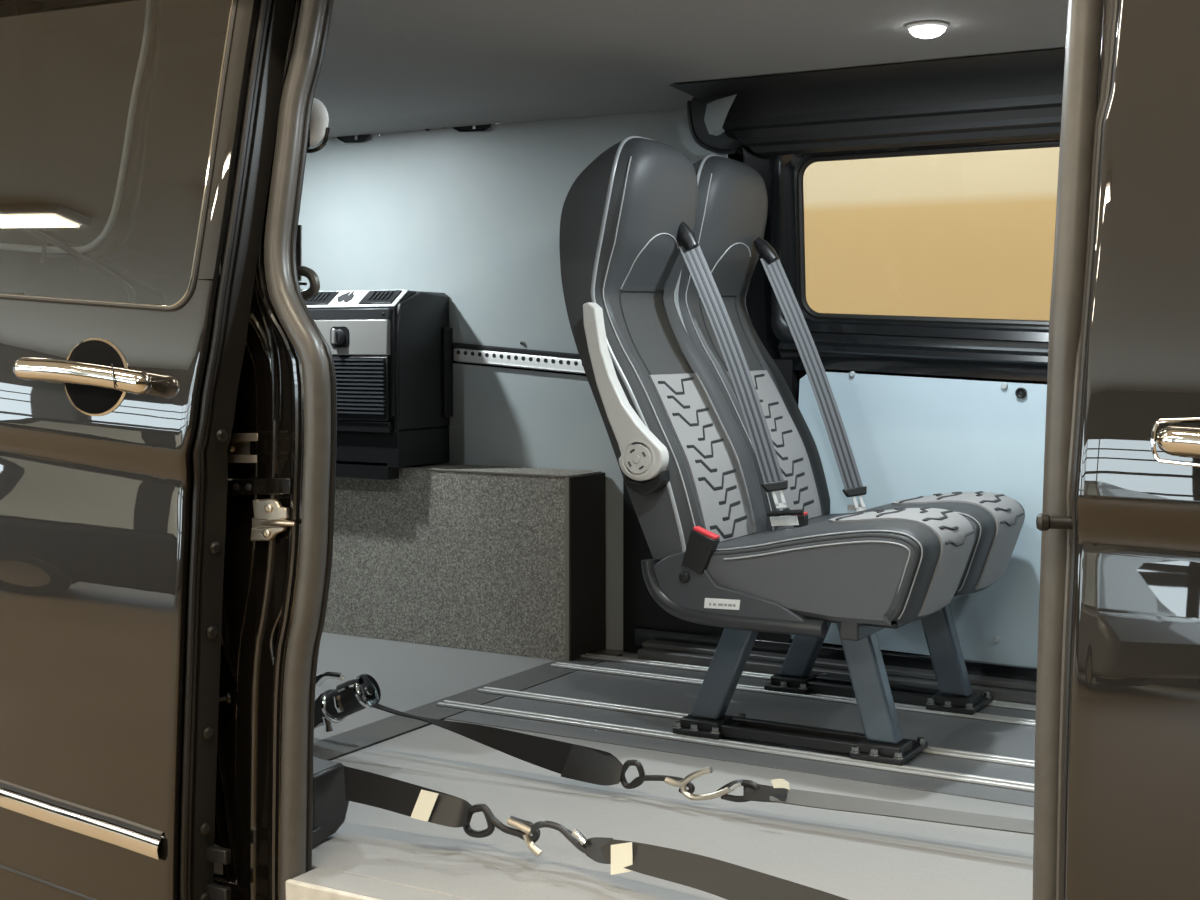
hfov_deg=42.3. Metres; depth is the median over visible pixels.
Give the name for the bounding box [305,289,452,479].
heater unit
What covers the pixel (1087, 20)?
seal
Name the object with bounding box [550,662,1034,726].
rail
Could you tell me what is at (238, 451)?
bracket
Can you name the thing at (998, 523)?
seat cushion
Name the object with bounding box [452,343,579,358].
trim
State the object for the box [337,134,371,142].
bracket slot
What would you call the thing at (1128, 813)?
front door
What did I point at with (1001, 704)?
rail
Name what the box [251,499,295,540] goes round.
hinge
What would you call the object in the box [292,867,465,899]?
trim
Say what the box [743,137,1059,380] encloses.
window surround
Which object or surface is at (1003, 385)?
screw
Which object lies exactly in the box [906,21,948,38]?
recessed light
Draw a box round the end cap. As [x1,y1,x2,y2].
[307,98,329,152]
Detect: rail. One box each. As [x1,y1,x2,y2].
[436,700,1033,792]
[453,348,584,373]
[476,687,1034,768]
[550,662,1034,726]
[580,653,1035,711]
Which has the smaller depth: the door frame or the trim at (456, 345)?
the door frame
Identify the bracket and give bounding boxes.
[227,433,257,462]
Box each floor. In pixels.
[214,632,1035,899]
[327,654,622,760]
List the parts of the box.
panel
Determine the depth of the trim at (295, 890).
2.42 m
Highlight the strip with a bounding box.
[313,651,619,759]
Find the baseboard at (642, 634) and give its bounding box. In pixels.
[634,626,1036,681]
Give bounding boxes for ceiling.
[35,0,1067,138]
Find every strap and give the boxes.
[312,758,542,856]
[314,672,712,793]
[530,821,848,899]
[680,779,1033,834]
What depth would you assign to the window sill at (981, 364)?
3.76 m
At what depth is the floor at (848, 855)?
2.88 m
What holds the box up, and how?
on the floor at (848, 855)
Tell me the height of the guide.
0.330 m
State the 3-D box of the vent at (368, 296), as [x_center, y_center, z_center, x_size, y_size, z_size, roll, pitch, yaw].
[-0.612,-0.426,4.316,0.115,0.038,0.052,2,5,30]
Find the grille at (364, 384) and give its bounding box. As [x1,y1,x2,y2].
[332,356,392,420]
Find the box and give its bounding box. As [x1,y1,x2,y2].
[323,463,604,660]
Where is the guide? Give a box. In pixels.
[296,225,319,300]
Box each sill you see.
[214,875,267,899]
[778,321,1048,383]
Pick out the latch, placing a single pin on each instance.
(339, 336)
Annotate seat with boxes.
[559,136,1024,765]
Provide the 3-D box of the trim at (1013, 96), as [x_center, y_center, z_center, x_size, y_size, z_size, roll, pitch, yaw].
[1.118,-0.775,3.341,2.050,0.150,0.265,2,5,30]
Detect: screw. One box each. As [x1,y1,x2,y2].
[993,636,999,642]
[1001,383,1007,388]
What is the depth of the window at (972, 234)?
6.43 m
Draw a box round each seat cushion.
[715,514,975,622]
[776,499,1024,594]
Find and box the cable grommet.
[1015,388,1026,397]
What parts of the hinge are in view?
plate, plate, plate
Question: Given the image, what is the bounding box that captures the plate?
[227,478,290,495]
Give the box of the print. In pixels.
[709,603,735,606]
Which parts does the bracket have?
plate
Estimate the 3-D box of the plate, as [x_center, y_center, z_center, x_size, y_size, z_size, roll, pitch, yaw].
[-0.557,0.060,2.494,0.152,0.036,0.006,2,5,30]
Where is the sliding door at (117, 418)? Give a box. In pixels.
[0,0,294,899]
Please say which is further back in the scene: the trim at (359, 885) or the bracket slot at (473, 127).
the bracket slot at (473, 127)
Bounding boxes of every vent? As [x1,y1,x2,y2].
[305,291,338,304]
[358,290,401,303]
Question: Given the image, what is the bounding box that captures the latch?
[330,327,348,346]
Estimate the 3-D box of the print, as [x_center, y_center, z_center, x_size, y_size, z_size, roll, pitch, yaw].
[0.247,0.313,3.133,0.059,0.008,0.001,2,5,30]
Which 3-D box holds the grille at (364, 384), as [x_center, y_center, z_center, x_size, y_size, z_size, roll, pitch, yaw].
[-0.745,-0.175,4.359,0.388,0.176,0.024,2,5,30]
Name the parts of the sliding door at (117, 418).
moulding, door handle, window trim, roller arm, roller arm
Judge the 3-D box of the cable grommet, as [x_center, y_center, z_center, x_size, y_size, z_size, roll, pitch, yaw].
[0.991,-0.134,3.650,0.026,0.026,0.008,2,5,30]
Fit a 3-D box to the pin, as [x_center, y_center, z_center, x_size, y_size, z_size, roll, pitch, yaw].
[0.535,0.086,1.815,0.049,0.055,0.025,0,4,4]
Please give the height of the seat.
1.283 m
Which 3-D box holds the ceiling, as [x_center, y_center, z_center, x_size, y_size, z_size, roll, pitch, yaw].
[0.221,-0.841,3.031,4.500,0.062,1.760,2,5,30]
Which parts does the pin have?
pin plate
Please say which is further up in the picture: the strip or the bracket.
the bracket
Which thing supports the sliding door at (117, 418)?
in the door frame
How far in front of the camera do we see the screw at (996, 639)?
3.71 m
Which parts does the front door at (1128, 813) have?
door handle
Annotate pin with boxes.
[1036,513,1072,545]
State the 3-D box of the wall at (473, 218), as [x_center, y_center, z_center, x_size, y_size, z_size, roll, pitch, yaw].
[0.674,0.075,3.882,4.500,2.000,0.147,2,5,30]
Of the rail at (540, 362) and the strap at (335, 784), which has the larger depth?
the rail at (540, 362)
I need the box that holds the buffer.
[219,692,231,703]
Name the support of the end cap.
attached to the door frame
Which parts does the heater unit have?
emblem plate, control panel, panel, casing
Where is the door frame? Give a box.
[26,0,303,899]
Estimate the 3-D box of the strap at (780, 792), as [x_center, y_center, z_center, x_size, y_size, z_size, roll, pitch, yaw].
[0.485,0.614,2.639,0.774,0.070,0.038,2,5,28]
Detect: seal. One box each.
[0,0,153,252]
[264,0,1108,899]
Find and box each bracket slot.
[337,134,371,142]
[453,124,490,131]
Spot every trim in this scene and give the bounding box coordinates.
[286,879,379,899]
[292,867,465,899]
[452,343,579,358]
[669,49,1064,155]
[687,94,743,153]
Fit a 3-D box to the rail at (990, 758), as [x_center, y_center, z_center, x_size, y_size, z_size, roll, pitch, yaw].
[1.005,0.634,3.017,2.985,0.008,0.042,2,5,30]
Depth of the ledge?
3.87 m
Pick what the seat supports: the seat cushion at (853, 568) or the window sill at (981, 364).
the seat cushion at (853, 568)
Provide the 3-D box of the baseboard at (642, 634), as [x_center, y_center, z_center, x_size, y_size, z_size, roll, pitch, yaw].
[1.357,0.566,3.500,2.900,0.075,0.045,2,5,30]
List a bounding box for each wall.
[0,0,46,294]
[298,109,1046,666]
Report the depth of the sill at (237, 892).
2.58 m
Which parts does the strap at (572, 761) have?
plate, release lever, handle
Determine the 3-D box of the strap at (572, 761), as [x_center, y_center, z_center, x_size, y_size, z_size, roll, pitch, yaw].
[-0.246,0.542,3.062,1.047,0.157,0.157,2,5,30]
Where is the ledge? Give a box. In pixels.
[638,640,1036,704]
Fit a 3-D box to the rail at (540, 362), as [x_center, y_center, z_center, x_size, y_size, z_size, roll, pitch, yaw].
[-0.159,-0.242,4.310,0.592,0.084,0.020,2,5,30]
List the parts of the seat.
seat, armrest, seat, foot plate, leg, plate, foot plate, leg, panel, leg, foot plate, leg, foot plate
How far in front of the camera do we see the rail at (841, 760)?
3.22 m
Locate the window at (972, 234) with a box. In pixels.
[803,147,1059,320]
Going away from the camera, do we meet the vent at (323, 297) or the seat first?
the seat
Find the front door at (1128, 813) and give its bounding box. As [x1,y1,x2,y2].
[1056,0,1199,899]

